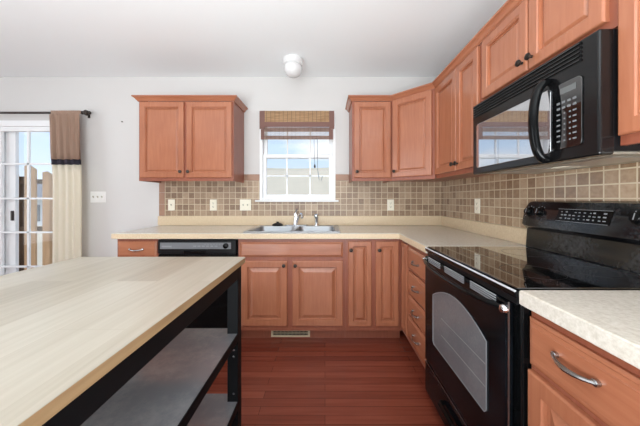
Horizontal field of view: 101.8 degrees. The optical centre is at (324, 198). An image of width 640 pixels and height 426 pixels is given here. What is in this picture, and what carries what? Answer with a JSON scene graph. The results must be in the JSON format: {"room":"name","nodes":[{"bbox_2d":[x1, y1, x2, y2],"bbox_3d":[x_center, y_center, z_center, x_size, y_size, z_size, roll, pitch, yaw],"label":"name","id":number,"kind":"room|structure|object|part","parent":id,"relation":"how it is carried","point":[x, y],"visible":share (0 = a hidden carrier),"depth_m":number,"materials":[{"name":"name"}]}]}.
{"room":"kitchen","nodes":[
{"label":"kitchen","id":0,"kind":"room"},
{"bbox_2d":[0,77,435,256],"bbox_3d":[-1.825,-0.049,2.838,6.390,2.498,0.120,0,0,0],"label":"wall","id":1,"kind":"structure","parent":0,"point":[109,146],"depth_m":2.78,"materials":[{"name":"paint"}]},
{"bbox_2d":[0,120,52,275],"bbox_3d":[-3.200,0.328,2.827,0.800,2.316,0.122,0,0,0],"label":"door","id":2,"kind":"structure","parent":1,"relation":"in","point":[9,129],"depth_m":2.84,"materials":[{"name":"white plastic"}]},
{"bbox_3d":[-3.402,0.187,2.829,0.022,0.107,0.018,0,0,0],"label":"handle","id":3,"kind":"part","parent":2,"relation":"part of","materials":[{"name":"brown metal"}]},
{"bbox_2d":[0,110,91,117],"bbox_3d":[-3.304,-0.888,2.722,1.754,0.060,0.112,0,0,0],"label":"curtain rod","id":4,"kind":"object","parent":1,"relation":"attached to","point":[84,112],"visible":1,"depth_m":2.68,"materials":[{"name":"brown metal"}]},
{"bbox_3d":[-3.304,-0.888,2.695,1.592,0.024,0.023,0,0,0],"label":"rod","id":5,"kind":"part","parent":4,"relation":"part of","materials":[{"name":"brown metal"}]},
{"bbox_2d":[49,111,81,262],"bbox_3d":[-2.648,0.138,2.655,0.352,2.084,0.056,0,0,0],"label":"curtain","id":6,"kind":"object","parent":4,"relation":"hanging from","point":[64,125],"visible":0.74,"depth_m":2.65,"materials":[{"name":"brown fabric"}]},
{"bbox_3d":[-2.655,-0.652,2.654,0.340,0.505,0.054,0,0,0],"label":"heading panel","id":7,"kind":"part","parent":6,"relation":"part of","materials":[{"name":"brown fabric"}]},
{"bbox_3d":[-2.626,0.418,2.655,0.308,1.524,0.055,0,0,0],"label":"panel","id":8,"kind":"part","parent":6,"relation":"part of","materials":[{"name":"beige fabric"}]},
{"bbox_2d":[90,191,105,202],"bbox_3d":[-2.420,-0.016,2.769,0.164,0.118,0.018,0,0,0],"label":"light switch","id":9,"kind":"object","parent":1,"relation":"attached to","point":[95,196],"visible":1,"depth_m":2.77,"materials":[{"name":"white plastic"}]},
{"bbox_2d":[131,95,247,182],"bbox_3d":[-1.308,-0.562,2.587,0.977,0.795,0.364,0,0,0],"label":"upper cabinet","id":10,"kind":"object","parent":1,"relation":"attached to","point":[182,137],"visible":1,"depth_m":2.44,"materials":[{"name":"brown wood"}]},
{"bbox_3d":[-1.531,-0.551,2.443,0.412,0.712,0.020,0,0,0],"label":"door","id":11,"kind":"part","parent":10,"relation":"part of","materials":[{"name":"brown wood"}]},
{"bbox_3d":[-1.308,-0.938,2.590,0.977,0.045,0.358,0,0,0],"label":"crown molding","id":12,"kind":"part","parent":10,"relation":"part of","materials":[{"name":"brown wood"}]},
{"bbox_3d":[-1.087,-0.551,2.443,0.426,0.712,0.020,0,0,0],"label":"door","id":13,"kind":"part","parent":10,"relation":"part of","materials":[{"name":"brown wood"}]},
{"bbox_2d":[255,111,338,201],"bbox_3d":[-0.297,-0.447,2.811,0.881,0.966,0.155,0,0,0],"label":"window","id":14,"kind":"structure","parent":1,"relation":"in","point":[264,197],"depth_m":2.80,"materials":[{"name":"white plastic"}]},
{"bbox_2d":[259,111,333,179],"bbox_3d":[-0.297,-0.556,2.747,0.787,0.737,0.050,0,0,0],"label":"roman shade","id":15,"kind":"object","parent":14,"relation":"attached to","point":[269,121],"visible":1,"depth_m":2.74,"materials":[{"name":"brown wicker"}]},
{"bbox_3d":[-0.302,-0.685,2.748,0.687,0.044,0.004,0,0,0],"label":"sheer panel","id":16,"kind":"part","parent":15,"relation":"part of","materials":[{"name":"white fabric"}]},
{"bbox_3d":[-0.070,-0.410,2.733,0.095,0.447,0.007,0,0,0],"label":"pull cord","id":17,"kind":"part","parent":15,"relation":"part of","materials":[{"name":"grey fabric"}]},
{"bbox_3d":[-0.297,0.026,2.752,0.881,0.020,0.038,0,0,0],"label":"sill","id":18,"kind":"part","parent":14,"relation":"part of","materials":[{"name":"white wood"}]},
{"bbox_3d":[-0.293,-0.668,2.853,0.748,0.463,0.035,0,0,0],"label":"sash","id":19,"kind":"part","parent":14,"relation":"part of","materials":[{"name":"white plastic"}]},
{"bbox_3d":[-0.293,-0.241,2.816,0.748,0.471,0.035,0,0,0],"label":"sash","id":20,"kind":"part","parent":14,"relation":"part of","materials":[{"name":"white plastic"}]},
{"bbox_2d":[159,174,441,215],"bbox_3d":[-0.259,-0.036,2.773,3.018,0.444,0.008,0,0,0],"label":"tile backsplash","id":21,"kind":"structure","parent":1,"relation":"attached to","point":[192,198],"depth_m":2.77,"materials":[{"name":"tile"}]},
{"bbox_2d":[168,199,174,210],"bbox_3d":[-1.633,0.069,2.761,0.072,0.118,0.018,0,0,0],"label":"light switch","id":22,"kind":"object","parent":21,"relation":"attached to","point":[171,202],"visible":1,"depth_m":2.76,"materials":[{"name":"beige plastic"}]},
{"bbox_2d":[210,199,216,210],"bbox_3d":[-1.188,0.069,2.765,0.072,0.118,0.009,0,0,0],"label":"outlet","id":23,"kind":"object","parent":21,"relation":"attached to","point":[213,202],"visible":1,"depth_m":2.76,"materials":[{"name":"beige plastic"}]},
{"bbox_2d":[240,199,250,210],"bbox_3d":[-0.846,0.069,2.761,0.118,0.118,0.018,0,0,0],"label":"light switch","id":24,"kind":"object","parent":21,"relation":"attached to","point":[245,204],"visible":1,"depth_m":2.76,"materials":[{"name":"beige plastic"}]},
{"bbox_2d":[387,199,393,210],"bbox_3d":[0.698,0.069,2.765,0.072,0.118,0.009,0,0,0],"label":"outlet","id":25,"kind":"object","parent":21,"relation":"attached to","point":[390,202],"visible":1,"depth_m":2.76,"materials":[{"name":"beige plastic"}]},
{"bbox_2d":[345,95,391,182],"bbox_3d":[0.422,-0.562,2.587,0.416,0.795,0.364,0,0,0],"label":"upper cabinet","id":26,"kind":"object","parent":1,"relation":"attached to","point":[369,115],"visible":0.97,"depth_m":2.44,"materials":[{"name":"brown wood"}]},
{"bbox_3d":[0.422,-0.938,2.590,0.416,0.045,0.358,0,0,0],"label":"crown molding","id":27,"kind":"part","parent":26,"relation":"part of","materials":[{"name":"brown wood"}]},
{"bbox_3d":[0.446,-0.551,2.443,0.344,0.712,0.020,0,0,0],"label":"door","id":28,"kind":"part","parent":26,"relation":"part of","materials":[{"name":"brown wood"}]},
{"bbox_2d":[390,82,469,181],"bbox_3d":[0.921,-0.562,2.452,0.640,0.795,0.634,0,0,0],"label":"upper cabinet","id":29,"kind":"object","parent":1,"relation":"attached to","point":[412,110],"visible":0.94,"depth_m":2.28,"materials":[{"name":"brown wood"}]},
{"bbox_3d":[0.761,-0.551,2.294,0.362,0.712,0.020,0,0,44],"label":"door","id":30,"kind":"part","parent":29,"relation":"part of","materials":[{"name":"brown wood"}]},
{"bbox_3d":[0.763,-0.938,2.294,0.412,0.045,0.042,0,0,44],"label":"crown molding","id":31,"kind":"part","parent":29,"relation":"part of","materials":[{"name":"brown wood"}]},
{"bbox_3d":[0.773,-0.540,2.304,0.404,0.750,0.011,0,0,44],"label":"frame","id":32,"kind":"part","parent":29,"relation":"part of","materials":[{"name":"brown wood"}]},
{"bbox_2d":[0,0,506,76],"bbox_3d":[-1.825,-1.348,-0.001,6.390,0.100,5.798,0,0,0],"label":"ceiling","id":33,"kind":"structure","parent":0,"point":[39,38],"depth_m":2.08,"materials":[{"name":"white paint"}]},
{"bbox_2d":[283,54,302,77],"bbox_3d":[-0.297,-1.217,2.430,0.184,0.160,0.184,0,0,0],"label":"ceiling light","id":34,"kind":"object","parent":33,"relation":"attached to","point":[293,64],"visible":1,"depth_m":2.37,"materials":[{"name":"white glass"}]},
{"bbox_3d":[-0.297,-1.191,2.430,0.170,0.108,0.170,0,0,0],"label":"globe","id":35,"kind":"part","parent":34,"relation":"part of","materials":[{"name":"white glass"}]},
{"bbox_2d":[206,329,444,425],"bbox_3d":[-1.825,1.250,-0.001,6.390,0.100,5.798,0,0,0],"label":"floor","id":36,"kind":"structure","parent":0,"point":[285,381],"depth_m":1.69,"materials":[{"name":"brown wood"}]},
{"bbox_2d":[0,257,244,425],"bbox_3d":[-0.794,0.743,0.647,0.814,0.914,1.257,0,0,0],"label":"kitchen island","id":37,"kind":"object","parent":36,"relation":"on","point":[85,341],"visible":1,"depth_m":0.75,"materials":[{"name":"brown wood"}]},
{"bbox_2d":[81,328,236,425],"bbox_3d":[-0.784,0.630,0.650,0.762,0.012,1.200,0,0,0],"label":"shelf","id":38,"kind":"object","parent":37,"relation":"attached to","point":[169,388],"depth_m":0.88,"materials":[{"name":"grey metal"}]},
{"bbox_2d":[187,394,236,425],"bbox_3d":[-0.784,0.944,0.650,0.762,0.012,1.200,0,0,0],"label":"shelf","id":39,"kind":"object","parent":37,"relation":"attached to","point":[214,409],"depth_m":1.15,"materials":[{"name":"grey metal"}]},
{"bbox_3d":[-0.426,0.755,1.225,0.050,0.889,0.050,0,0,0],"label":"leg","id":40,"kind":"part","parent":37,"relation":"part of","materials":[{"name":"black paint"}]},
{"bbox_2d":[117,239,160,256],"bbox_3d":[-1.557,0.767,2.445,0.342,0.866,0.663,0,0,0],"label":"base cabinet","id":41,"kind":"object","parent":36,"relation":"on","point":[125,247],"visible":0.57,"depth_m":2.15,"materials":[{"name":"brown wood"}]},
{"bbox_2d":[111,216,531,252],"bbox_3d":[-0.264,0.259,2.171,3.023,0.146,1.210,0,0,0],"label":"countertop","id":42,"kind":"structure","parent":41,"relation":"on","point":[420,232],"depth_m":2.21,"materials":[{"name":"beige laminate"}]},
{"bbox_2d":[243,225,339,232],"bbox_3d":[-0.279,0.373,2.443,0.813,0.193,0.543,0,0,0],"label":"sink","id":43,"kind":"object","parent":42,"relation":"in","point":[261,228],"visible":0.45,"depth_m":2.59,"materials":[{"name":"silver metal"}]},
{"bbox_3d":[-0.468,0.374,2.406,0.344,0.192,0.388,0,0,0],"label":"bowl","id":44,"kind":"part","parent":43,"relation":"part of","materials":[{"name":"silver metal"}]},
{"bbox_2d":[272,222,282,225],"bbox_3d":[-0.483,0.256,2.650,0.112,0.041,0.110,0,0,0],"label":"stopper","id":45,"kind":"object","parent":43,"relation":"on","point":[276,223],"visible":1,"depth_m":2.62,"materials":[{"name":"black rubber"}]},
{"bbox_3d":[-0.087,0.374,2.406,0.345,0.192,0.388,0,0,0],"label":"bowl","id":46,"kind":"part","parent":43,"relation":"part of","materials":[{"name":"silver metal"}]},
{"bbox_2d":[314,214,318,225],"bbox_3d":[-0.088,0.216,2.651,0.052,0.121,0.056,0,0,0],"label":"sprayer","id":47,"kind":"object","parent":43,"relation":"on","point":[316,216],"visible":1,"depth_m":2.64,"materials":[{"name":"silver metal"}]},
{"bbox_2d":[285,208,307,225],"bbox_3d":[-0.291,0.187,2.570,0.240,0.179,0.225,0,0,0],"label":"faucet","id":48,"kind":"object","parent":42,"relation":"on","point":[296,215],"visible":1,"depth_m":2.63,"materials":[{"name":"silver metal"}]},
{"bbox_3d":[-0.291,0.272,2.655,0.240,0.010,0.056,0,0,0],"label":"plate","id":49,"kind":"part","parent":48,"relation":"part of","materials":[{"name":"silver metal"}]},
{"bbox_3d":[-0.251,0.195,2.561,0.036,0.114,0.219,0,0,-23],"label":"spout","id":50,"kind":"part","parent":48,"relation":"part of","materials":[{"name":"silver metal"}]},
{"bbox_2d":[158,239,237,327],"bbox_3d":[-1.054,0.765,2.432,0.652,0.859,0.632,0,0,0],"label":"dishwasher","id":51,"kind":"object","parent":36,"relation":"on","point":[215,315],"visible":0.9,"depth_m":2.14,"materials":[{"name":"black plastic"}]},
{"bbox_3d":[-1.069,0.438,2.133,0.182,0.020,0.008,0,0,0],"label":"latch handle","id":52,"kind":"part","parent":51,"relation":"part of","materials":[{"name":"black plastic"}]},
{"bbox_3d":[-1.054,0.399,2.161,0.644,0.113,0.048,0,0,0],"label":"control panel","id":53,"kind":"part","parent":51,"relation":"part of","materials":[{"name":"black plastic"}]},
{"bbox_2d":[238,239,345,337],"bbox_3d":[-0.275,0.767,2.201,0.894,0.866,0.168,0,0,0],"label":"base cabinet","id":54,"kind":"object","parent":36,"relation":"on","point":[287,284],"visible":0.97,"depth_m":2.15,"materials":[{"name":"brown wood"}]},
{"bbox_3d":[-0.502,0.785,2.155,0.381,0.540,0.020,0,0,0],"label":"door","id":55,"kind":"part","parent":54,"relation":"part of","materials":[{"name":"brown wood"}]},
{"bbox_2d":[271,331,309,336],"bbox_3d":[-0.296,1.156,2.235,0.333,0.064,0.008,0,0,0],"label":"floor register","id":56,"kind":"object","parent":54,"relation":"attached to","point":[273,333],"visible":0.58,"depth_m":2.23,"materials":[{"name":"beige metal"}]},
{"bbox_2d":[273,331,307,334],"bbox_3d":[-0.296,1.156,2.236,0.301,0.040,0.005,0,0,0],"label":"grille","id":57,"kind":"object","parent":56,"relation":"attached to","point":[274,332],"depth_m":2.24,"materials":[{"name":"beige metal"}]},
{"bbox_3d":[-0.278,0.422,2.155,0.853,0.124,0.020,0,0,0],"label":"false drawer","id":58,"kind":"part","parent":54,"relation":"part of","materials":[{"name":"brown wood"}]},
{"bbox_3d":[-0.060,0.785,2.155,0.418,0.540,0.020,0,0,0],"label":"door","id":59,"kind":"part","parent":54,"relation":"part of","materials":[{"name":"brown wood"}]},
{"bbox_2d":[345,239,401,337],"bbox_3d":[0.408,0.767,2.446,0.471,0.866,0.660,0,0,0],"label":"base cabinet","id":60,"kind":"object","parent":36,"relation":"on","point":[373,266],"visible":0.98,"depth_m":2.15,"materials":[{"name":"brown wood"}]},
{"bbox_3d":[0.289,0.707,2.155,0.193,0.703,0.020,0,0,0],"label":"door","id":61,"kind":"part","parent":60,"relation":"part of","materials":[{"name":"brown wood"}]},
{"bbox_3d":[0.515,0.707,2.155,0.188,0.703,0.020,0,0,0],"label":"door","id":62,"kind":"part","parent":60,"relation":"part of","materials":[{"name":"brown wood"}]},
{"bbox_2d":[401,241,408,340],"bbox_3d":[0.936,0.767,2.078,0.623,0.866,0.171,0,0,0],"label":"base cabinet","id":63,"kind":"object","parent":36,"relation":"on","point":[404,246],"visible":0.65,"depth_m":2.06,"materials":[{"name":"brown wood"}]},
{"bbox_2d":[408,244,427,367],"bbox_3d":[0.920,0.767,1.780,0.655,0.866,0.423,0,0,0],"label":"base cabinet","id":64,"kind":"object","parent":36,"relation":"on","point":[416,272],"visible":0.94,"depth_m":1.78,"materials":[{"name":"brown wood"}]},
{"bbox_3d":[0.610,0.971,1.788,0.034,0.022,0.124,0,0,0],"label":"pull handle","id":65,"kind":"part","parent":64,"relation":"part of","materials":[{"name":"grey metal"}]},
{"bbox_3d":[0.635,0.794,1.788,0.020,0.142,0.375,0,0,0],"label":"drawer","id":66,"kind":"part","parent":64,"relation":"part of","materials":[{"name":"brown wood"}]},
{"bbox_3d":[0.635,0.625,1.788,0.020,0.165,0.375,0,0,0],"label":"drawer","id":67,"kind":"part","parent":64,"relation":"part of","materials":[{"name":"brown wood"}]},
{"bbox_3d":[0.635,0.448,1.788,0.020,0.160,0.375,0,0,0],"label":"drawer","id":68,"kind":"part","parent":64,"relation":"part of","materials":[{"name":"brown wood"}]},
{"bbox_3d":[0.635,0.969,1.788,0.020,0.178,0.375,0,0,0],"label":"drawer","id":69,"kind":"part","parent":64,"relation":"part of","materials":[{"name":"brown wood"}]},
{"bbox_2d":[422,200,639,425],"bbox_3d":[0.890,0.606,1.190,0.702,1.189,0.744,0,0,0],"label":"electric range","id":70,"kind":"object","parent":36,"relation":"on","point":[477,329],"visible":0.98,"depth_m":1.09,"materials":[{"name":"black metal"}]},
{"bbox_3d":[0.599,0.963,1.206,0.004,0.004,0.704,0,0,0],"label":"drawer trim","id":71,"kind":"part","parent":70,"relation":"part of","materials":[{"name":"black metal"}]},
{"bbox_3d":[0.610,1.052,1.206,0.024,0.175,0.704,0,0,0],"label":"storage drawer","id":72,"kind":"part","parent":70,"relation":"part of","materials":[{"name":"black metal"}]},
{"bbox_3d":[0.585,1.035,1.195,0.033,0.024,0.274,0,0,0],"label":"drawer handle","id":73,"kind":"part","parent":70,"relation":"part of","materials":[{"name":"black plastic"}]},
{"bbox_3d":[0.569,0.367,1.202,0.060,0.028,0.681,0,0,0],"label":"door handle","id":74,"kind":"part","parent":70,"relation":"part of","materials":[{"name":"metal"}]},
{"bbox_3d":[0.610,0.647,1.206,0.024,0.615,0.704,0,0,0],"label":"oven door","id":75,"kind":"part","parent":70,"relation":"part of","materials":[{"name":"black metal"}]},
{"bbox_3d":[0.588,0.364,0.860,0.019,0.032,0.032,0,0,0],"label":"handle mount","id":76,"kind":"part","parent":70,"relation":"part of","materials":[{"name":"silver metal"}]},
{"bbox_3d":[0.602,0.647,0.852,0.004,0.615,0.003,0,0,0],"label":"door edge trim","id":77,"kind":"part","parent":70,"relation":"part of","materials":[{"name":"silver metal"}]},
{"bbox_3d":[1.175,0.076,1.503,0.036,0.053,0.054,0,0,0],"label":"control knob","id":78,"kind":"part","parent":70,"relation":"part of","materials":[{"name":"black plastic"}]},
{"bbox_2d":[425,246,639,297],"bbox_3d":[0.899,0.300,1.190,0.602,0.030,0.744,0,0,0],"label":"cooktop","id":79,"kind":"object","parent":70,"relation":"in","point":[507,270],"depth_m":1.06,"materials":[{"name":"black glass"}]},
{"bbox_3d":[1.175,0.076,1.430,0.036,0.053,0.054,0,0,0],"label":"control knob","id":80,"kind":"part","parent":70,"relation":"part of","materials":[{"name":"black plastic"}]},
{"bbox_2d":[555,209,606,224],"bbox_3d":[1.180,0.082,1.197,0.018,0.060,0.250,0,0,0],"label":"control panel","id":81,"kind":"object","parent":70,"relation":"attached to","point":[562,216],"depth_m":1.20,"materials":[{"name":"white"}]},
{"bbox_3d":[1.175,0.076,0.978,0.036,0.053,0.054,0,0,0],"label":"control knob","id":82,"kind":"part","parent":70,"relation":"part of","materials":[{"name":"black plastic"}]},
{"bbox_2d":[528,311,639,425],"bbox_3d":[0.920,0.767,0.626,0.655,0.866,0.372,0,0,0],"label":"base cabinet","id":83,"kind":"object","parent":36,"relation":"on","point":[573,381],"visible":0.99,"depth_m":0.65,"materials":[{"name":"brown wood"}]},
{"bbox_3d":[0.635,0.793,0.634,0.020,0.530,0.344,0,0,0],"label":"door","id":84,"kind":"part","parent":83,"relation":"part of","materials":[{"name":"brown wood"}]},
{"bbox_3d":[0.610,0.423,0.648,0.034,0.022,0.124,0,0,0],"label":"pull handle","id":85,"kind":"part","parent":83,"relation":"part of","materials":[{"name":"grey metal"}]},
{"bbox_2d":[519,290,639,368],"bbox_3d":[0.927,0.259,0.617,0.642,0.146,0.394,0,0,0],"label":"countertop","id":86,"kind":"structure","parent":83,"relation":"on","point":[609,320],"depth_m":0.66,"materials":[{"name":"beige stone"}]},
{"bbox_2d":[458,218,639,274],"bbox_3d":[1.310,-0.049,-0.001,0.120,2.498,5.558,0,0,0],"label":"wall","id":87,"kind":"structure","parent":0,"point":[458,218],"depth_m":1.22,"materials":[{"name":"paint"}]},
{"bbox_2d":[432,35,492,178],"bbox_3d":[1.058,-0.562,1.843,0.364,0.795,0.641,0,0,0],"label":"upper cabinet","id":88,"kind":"object","parent":87,"relation":"attached to","point":[458,88],"visible":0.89,"depth_m":1.76,"materials":[{"name":"brown wood"}]},
{"bbox_3d":[0.915,-0.551,1.980,0.020,0.712,0.347,0,0,0],"label":"door","id":89,"kind":"part","parent":88,"relation":"part of","materials":[{"name":"brown wood"}]},
{"bbox_3d":[0.904,-0.938,1.843,0.042,0.045,0.641,0,0,0],"label":"crown molding","id":90,"kind":"part","parent":88,"relation":"part of","materials":[{"name":"brown wood"}]},
{"bbox_3d":[0.915,-0.551,1.674,0.020,0.712,0.252,0,0,0],"label":"door","id":91,"kind":"part","parent":88,"relation":"part of","materials":[{"name":"brown wood"}]},
{"bbox_2d":[442,162,639,228],"bbox_3d":[1.245,0.030,1.585,0.007,0.500,2.369,0,0,0],"label":"tile backsplash","id":92,"kind":"structure","parent":87,"relation":"attached to","point":[504,198],"depth_m":1.60,"materials":[{"name":"tile"}]},
{"bbox_2d":[475,199,479,212],"bbox_3d":[1.237,0.061,2.115,0.009,0.118,0.072,0,0,0],"label":"outlet","id":93,"kind":"object","parent":92,"relation":"attached to","point":[477,201],"visible":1,"depth_m":2.11,"materials":[{"name":"beige plastic"}]},
{"bbox_2d":[476,0,617,100],"bbox_3d":[1.058,-0.752,1.169,0.364,0.415,0.706,0,0,0],"label":"upper cabinet","id":94,"kind":"object","parent":87,"relation":"attached to","point":[521,36],"visible":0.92,"depth_m":1.13,"materials":[{"name":"brown wood"}]},
{"bbox_3d":[0.904,-0.938,1.169,0.042,0.045,0.706,0,0,0],"label":"crown molding","id":95,"kind":"part","parent":94,"relation":"part of","materials":[{"name":"brown wood"}]},
{"bbox_3d":[0.915,-0.741,1.337,0.020,0.332,0.339,0,0,0],"label":"door","id":96,"kind":"part","parent":94,"relation":"part of","materials":[{"name":"brown wood"}]},
{"bbox_3d":[0.892,-0.620,1.192,0.030,0.031,0.030,0,0,0],"label":"knob","id":97,"kind":"part","parent":94,"relation":"part of","materials":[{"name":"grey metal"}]},
{"bbox_3d":[0.892,-0.620,1.136,0.030,0.031,0.030,0,0,0],"label":"knob","id":98,"kind":"part","parent":94,"relation":"part of","materials":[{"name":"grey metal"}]},
{"bbox_2d":[473,29,639,174],"bbox_3d":[1.018,-0.335,1.164,0.446,0.400,0.700,0,0,0],"label":"microwave","id":99,"kind":"object","parent":94,"relation":"attached to","point":[562,114],"visible":1,"depth_m":0.97,"materials":[{"name":"black plastic"}]},
{"bbox_3d":[0.827,-0.297,1.006,0.066,0.324,0.037,0,0,18],"label":"door handle","id":100,"kind":"part","parent":99,"relation":"part of","materials":[{"name":"black plastic"}]},
{"bbox_3d":[1.067,-0.146,1.165,0.305,0.008,0.674,0,0,0],"label":"plate","id":101,"kind":"part","parent":99,"relation":"part of","materials":[{"name":"silver metal"}]},
{"bbox_3d":[0.857,-0.297,0.923,0.005,0.235,0.114,0,0,0],"label":"control panel","id":102,"kind":"part","parent":99,"relation":"part of","materials":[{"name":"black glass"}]},
{"bbox_3d":[0.915,-0.741,1.002,0.020,0.332,0.315,0,0,0],"label":"door","id":103,"kind":"part","parent":94,"relation":"part of","materials":[{"name":"brown wood"}]},
{"bbox_2d":[618,0,639,145],"bbox_3d":[1.058,-0.562,0.618,0.364,0.795,0.395,0,0,0],"label":"upper cabinet","id":104,"kind":"object","parent":87,"relation":"attached to","point":[628,10],"visible":1,"depth_m":0.78,"materials":[{"name":"brown wood"}]},
{"bbox_3d":[0.935,-0.540,0.618,0.020,0.750,0.395,0,0,0],"label":"frame","id":105,"kind":"part","parent":104,"relation":"part of","materials":[{"name":"brown wood"}]},
{"label":"outside","id":106,"kind":"structure","parent":0,"visible":0},
{"bbox_2d":[37,167,328,264],"bbox_3d":[-10.000,-1.510,32.900,70.000,6.120,60.000,0,0,0],"label":"building","id":107,"kind":"structure","parent":106,"point":[275,185],"depth_m":23.94,"materials":[{"name":"grey"}]},
{"bbox_2d":[19,165,52,270],"bbox_3d":[-3.579,0.539,3.555,2.346,1.981,0.150,0,0,0],"label":"picket fence","id":108,"kind":"object","parent":107,"relation":"on","point":[46,181],"visible":0.13,"depth_m":3.48,"materials":[{"name":"brown wood"}]},
{"bbox_3d":[-4.151,0.615,3.586,0.090,1.830,0.089,0,0,0],"label":"post","id":109,"kind":"part","parent":108,"relation":"part of","materials":[{"name":"black wood"}]},
{"bbox_3d":[-3.674,0.411,3.522,2.156,0.060,0.037,0,0,0],"label":"rail","id":110,"kind":"part","parent":108,"relation":"part of","materials":[{"name":"brown wood"}]},
{"bbox_3d":[-3.674,-0.229,3.522,2.156,0.060,0.037,0,0,0],"label":"rail","id":111,"kind":"part","parent":108,"relation":"part of","materials":[{"name":"brown wood"}]},
{"bbox_2d":[37,184,41,225],"bbox_3d":[-16.450,0.150,15.000,7.700,2.500,5.800,0,0,0],"label":"house","id":112,"kind":"structure","parent":107,"relation":"on","point":[39,186],"depth_m":12.50,"materials":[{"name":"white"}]}
]}

